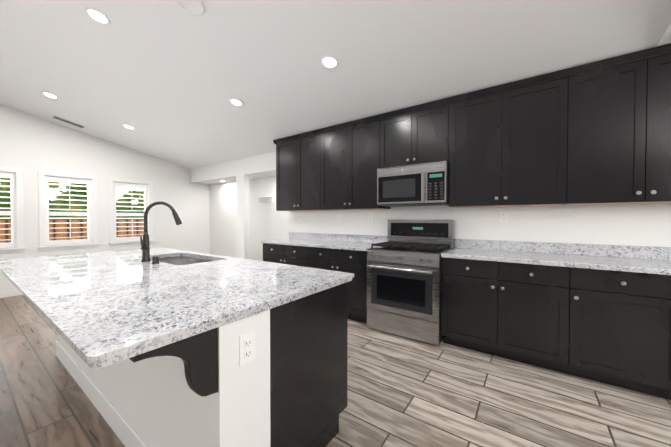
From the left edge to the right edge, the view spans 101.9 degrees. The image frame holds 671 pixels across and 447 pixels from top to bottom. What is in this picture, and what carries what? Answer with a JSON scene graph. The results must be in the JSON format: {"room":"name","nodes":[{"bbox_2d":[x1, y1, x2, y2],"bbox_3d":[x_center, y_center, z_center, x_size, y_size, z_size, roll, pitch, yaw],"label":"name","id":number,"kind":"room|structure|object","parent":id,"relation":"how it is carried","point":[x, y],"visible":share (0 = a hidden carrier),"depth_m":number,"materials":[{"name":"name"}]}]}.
{"room":"kitchen","nodes":[
{"label":"kitchen","id":0,"kind":"room"},
{"bbox_2d":[0,104,209,291],"bbox_3d":[-5.758,-0.953,3.678,0.120,4.300,8.600,1,1,35],"label":"wall","id":1,"kind":"structure","parent":0,"point":[31,145],"depth_m":5.25,"materials":[{"name":"white paint"}]},
{"bbox_2d":[0,289,21,297],"bbox_3d":[-5.868,1.149,3.437,0.014,0.105,7.970,1,1,35],"label":"baseboard","id":2,"kind":"structure","parent":1,"relation":"attached to","point":[9,293],"depth_m":4.34,"materials":[{"name":"white wood"}]},
{"bbox_2d":[0,166,24,253],"bbox_3d":[-5.381,-0.195,4.176,0.160,1.370,0.800,1,1,35],"label":"window shutter","id":3,"kind":"object","parent":1,"relation":"attached to","point":[16,243],"visible":1,"depth_m":4.40,"materials":[{"name":"white wood"}]},
{"bbox_2d":[38,170,99,250],"bbox_3d":[-4.834,-0.206,4.947,0.160,1.370,0.800,1,1,35],"label":"window shutter","id":4,"kind":"object","parent":1,"relation":"attached to","point":[44,178],"visible":1,"depth_m":4.91,"materials":[{"name":"white wood"}]},
{"bbox_2d":[108,177,154,246],"bbox_3d":[-4.287,-0.217,5.717,0.160,1.370,0.800,1,1,35],"label":"window shutter","id":5,"kind":"object","parent":1,"relation":"attached to","point":[146,186],"visible":0.96,"depth_m":5.65,"materials":[{"name":"white wood"}]},
{"bbox_2d":[190,151,275,182],"bbox_3d":[-2.142,-1.147,5.719,3.410,0.370,0.120,1,1,35],"label":"header beam","id":6,"kind":"structure","parent":0,"point":[259,164],"depth_m":5.56,"materials":[{"name":"white paint"}]},
{"bbox_2d":[198,172,275,184],"bbox_3d":[-1.202,-1.044,5.360,5.360,0.165,0.380,1,1,35],"label":"ceiling","id":7,"kind":"structure","parent":0,"point":[263,175],"depth_m":5.98,"materials":[{"name":"white paint"}]},
{"bbox_2d":[236,175,248,258],"bbox_3d":[-1.893,0.105,5.561,0.260,2.130,0.120,1,1,35],"label":"pillar","id":8,"kind":"structure","parent":0,"point":[242,213],"depth_m":5.50,"materials":[{"name":"white paint"}]},
{"bbox_2d":[209,176,289,260],"bbox_3d":[-1.181,-0.078,5.421,5.580,2.500,0.480,1,1,35],"label":"wall","id":9,"kind":"structure","parent":0,"point":[267,221],"depth_m":6.10,"materials":[{"name":"white paint"}]},
{"bbox_2d":[257,196,272,202],"bbox_3d":[-1.498,-0.486,5.764,0.440,0.124,0.075,1,1,35],"label":"rail","id":10,"kind":"object","parent":9,"relation":"attached to","point":[266,199],"visible":1,"depth_m":5.74,"materials":[{"name":"white"}]},
{"bbox_2d":[0,295,670,446],"bbox_3d":[-1.738,1.269,0.856,9.980,0.060,8.600,1,1,35],"label":"floor","id":11,"kind":"structure","parent":0,"point":[402,391],"depth_m":1.85,"materials":[{"name":"brown wood"}]},
{"bbox_2d":[56,281,348,446],"bbox_3d":[-1.296,0.785,1.981,2.624,0.875,1.130,1,1,35],"label":"kitchen island","id":12,"kind":"object","parent":11,"relation":"on","point":[277,377],"depth_m":1.24,"materials":[{"name":"wood"}]},
{"bbox_2d":[0,247,353,372],"bbox_3d":[-1.324,0.330,1.935,2.670,0.043,1.240,1,1,35],"label":"island countertop","id":13,"kind":"structure","parent":12,"relation":"on","point":[112,307],"depth_m":1.24,"materials":[{"name":"white stone"}]},
{"bbox_2d":[140,201,181,264],"bbox_3d":[-1.379,0.069,2.137,0.230,0.473,0.251,1,1,35],"label":"faucet","id":14,"kind":"object","parent":13,"relation":"on","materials":[{"name":"grey metal"}]},
{"bbox_2d":[239,330,254,366],"bbox_3d":[-0.343,0.490,1.065,0.007,0.116,0.072,1,1,35],"label":"outlet","id":15,"kind":"object","parent":12,"relation":"attached to","point":[246,337],"depth_m":1.06,"materials":[{"name":"white plastic"}]},
{"bbox_2d":[263,243,311,267],"bbox_3d":[-0.547,0.754,4.164,0.983,0.875,0.610,1,1,35],"label":"base cabinet","id":16,"kind":"object","parent":11,"relation":"on","point":[272,252],"depth_m":3.88,"materials":[{"name":"black wood"}]},
{"bbox_2d":[312,247,367,322],"bbox_3d":[0.155,0.761,3.665,0.983,0.875,0.610,1,1,35],"label":"base cabinet","id":17,"kind":"object","parent":11,"relation":"on","point":[355,262],"depth_m":3.28,"materials":[{"name":"black wood"}]},
{"bbox_2d":[260,239,376,250],"bbox_3d":[-0.213,0.299,3.906,1.869,0.040,0.632,1,1,35],"label":"countertop","id":18,"kind":"structure","parent":17,"relation":"on","point":[335,244],"depth_m":3.69,"materials":[{"name":"white stone"}]},
{"bbox_2d":[367,220,453,345],"bbox_3d":[0.845,0.586,3.094,0.792,1.240,0.720,1,1,35],"label":"range","id":19,"kind":"object","parent":11,"relation":"on","point":[404,273],"visible":1,"depth_m":2.88,"materials":[{"name":"grey metal"}]},
{"bbox_2d":[441,259,583,376],"bbox_3d":[1.624,0.776,2.622,1.020,0.875,0.610,1,1,35],"label":"base cabinet","id":20,"kind":"object","parent":11,"relation":"on","point":[520,312],"depth_m":2.32,"materials":[{"name":"black wood"}]},
{"bbox_2d":[441,247,670,274],"bbox_3d":[2.440,0.326,2.023,3.034,0.040,0.632,1,1,35],"label":"countertop","id":21,"kind":"structure","parent":20,"relation":"on","point":[537,258],"depth_m":2.24,"materials":[{"name":"white stone"}]},
{"bbox_2d":[580,271,670,399],"bbox_3d":[2.226,0.782,2.195,0.696,0.875,0.610,1,1,35],"label":"base cabinet","id":22,"kind":"object","parent":11,"relation":"on","point":[627,316],"depth_m":1.94,"materials":[{"name":"black wood"}]},
{"bbox_2d":[0,0,670,168],"bbox_3d":[-2.823,-2.071,1.283,7.660,1.724,8.120,1,1,35],"label":"ceiling","id":23,"kind":"structure","parent":0,"point":[167,80],"depth_m":2.58,"materials":[{"name":"white paint"}]},
{"bbox_2d":[41,91,58,98],"bbox_3d":[-3.989,-1.778,3.808,0.176,0.040,0.172,1,1,35],"label":"recessed light","id":24,"kind":"object","parent":23,"relation":"in","point":[49,95],"visible":1,"depth_m":3.81,"materials":[{"name":"white"}]},
{"bbox_2d":[51,115,85,128],"bbox_3d":[-4.548,-1.717,4.646,0.160,0.090,0.413,1,1,35],"label":"ceiling vent","id":25,"kind":"object","parent":23,"relation":"in","point":[67,121],"visible":0.98,"depth_m":4.63,"materials":[{"name":"white metal"}]},
{"bbox_2d":[84,7,110,24],"bbox_3d":[-2.040,-1.771,2.338,0.176,0.040,0.172,1,1,35],"label":"recessed light","id":26,"kind":"object","parent":23,"relation":"in","point":[96,15],"visible":1,"depth_m":2.33,"materials":[{"name":"white"}]},
{"bbox_2d":[122,124,134,129],"bbox_3d":[-3.473,-1.605,4.572,0.176,0.040,0.172,1,1,35],"label":"recessed light","id":27,"kind":"object","parent":23,"relation":"in","point":[128,126],"visible":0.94,"depth_m":4.57,"materials":[{"name":"white"}]},
{"bbox_2d":[176,0,204,15],"bbox_3d":[-1.126,-1.697,2.107,0.210,0.052,0.206,1,1,35],"label":"smoke detector","id":28,"kind":"object","parent":23,"relation":"attached to","point":[195,7],"visible":1,"depth_m":2.13,"materials":[{"name":"white plastic"}]},
{"bbox_2d":[229,98,243,106],"bbox_3d":[-1.250,-1.517,3.437,0.176,0.040,0.172,1,1,35],"label":"recessed light","id":29,"kind":"object","parent":23,"relation":"in","point":[236,102],"visible":1,"depth_m":3.43,"materials":[{"name":"white"}]},
{"bbox_2d":[320,55,338,68],"bbox_3d":[-0.055,-1.508,2.564,0.176,0.040,0.172,1,1,35],"label":"recessed light","id":30,"kind":"object","parent":23,"relation":"in","point":[329,62],"visible":1,"depth_m":2.56,"materials":[{"name":"white"}]},
{"bbox_2d":[290,203,670,247],"bbox_3d":[1.878,-0.101,2.880,6.450,2.620,0.120,1,1,35],"label":"wall","id":31,"kind":"structure","parent":0,"point":[647,224],"depth_m":2.75,"materials":[{"name":"white paint"}]},
{"bbox_2d":[276,128,323,210],"bbox_3d":[-0.467,-0.758,4.256,0.983,1.136,0.331,1,1,35],"label":"upper cabinet","id":32,"kind":"object","parent":31,"relation":"attached to","point":[299,158],"depth_m":4.10,"materials":[{"name":"black wood"}]},
{"bbox_2d":[324,115,390,210],"bbox_3d":[0.261,-0.751,3.739,1.043,1.136,0.331,1,1,35],"label":"upper cabinet","id":33,"kind":"object","parent":31,"relation":"attached to","point":[353,150],"depth_m":3.56,"materials":[{"name":"black wood"}]},
{"bbox_2d":[368,213,372,221],"bbox_3d":[0.483,-0.074,3.792,0.072,0.116,0.007,1,1,35],"label":"outlet","id":34,"kind":"object","parent":31,"relation":"attached to","point":[370,217],"visible":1,"depth_m":3.79,"materials":[{"name":"white plastic"}]},
{"bbox_2d":[384,97,451,167],"bbox_3d":[0.963,-0.981,3.237,0.800,0.661,0.331,1,1,35],"label":"upper cabinet","id":35,"kind":"object","parent":31,"relation":"attached to","point":[418,134],"depth_m":3.07,"materials":[{"name":"black wood"}]},
{"bbox_2d":[377,161,448,206],"bbox_3d":[0.934,-0.426,3.204,0.792,0.441,0.432,1,1,35],"label":"over-the-range microwave","id":36,"kind":"object","parent":35,"relation":"attached to","point":[425,184],"visible":0.96,"depth_m":3.02,"materials":[{"name":"grey metal"}]},
{"bbox_2d":[288,232,670,258],"bbox_3d":[1.528,0.239,3.044,5.705,0.104,0.022,1,1,35],"label":"backsplash","id":37,"kind":"structure","parent":31,"relation":"attached to","point":[485,245],"depth_m":2.66,"materials":[{"name":"grey stone"}]},
{"bbox_2d":[500,211,507,221],"bbox_3d":[1.779,-0.061,2.871,0.072,0.116,0.007,1,1,35],"label":"outlet","id":38,"kind":"object","parent":31,"relation":"attached to","point":[503,216],"visible":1,"depth_m":2.87,"materials":[{"name":"white plastic"}]},
{"bbox_2d":[448,65,579,206],"bbox_3d":[1.680,-0.736,2.732,1.081,1.136,0.331,1,1,35],"label":"upper cabinet","id":39,"kind":"object","parent":31,"relation":"attached to","point":[516,143],"depth_m":2.53,"materials":[{"name":"black wood"}]},
{"bbox_2d":[580,43,670,204],"bbox_3d":[2.443,-0.728,2.190,1.030,1.136,0.331,1,1,35],"label":"upper cabinet","id":40,"kind":"object","parent":31,"relation":"attached to","point":[596,133],"depth_m":2.12,"materials":[{"name":"black wood"}]},
{"bbox_2d":[658,22,670,45],"bbox_3d":[1.246,-2.136,-1.607,2.320,1.780,8.120,1,1,35],"label":"ceiling","id":41,"kind":"structure","parent":0,"point":[666,38],"depth_m":1.92,"materials":[{"name":"white paint"}]},
{"label":"outside","id":42,"kind":"structure","parent":0,"visible":0},
{"bbox_2d":[0,178,143,242],"bbox_3d":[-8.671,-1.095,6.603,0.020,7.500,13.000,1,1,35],"label":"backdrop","id":43,"kind":"structure","parent":42,"point":[119,231],"depth_m":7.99,"materials":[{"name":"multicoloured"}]}
]}

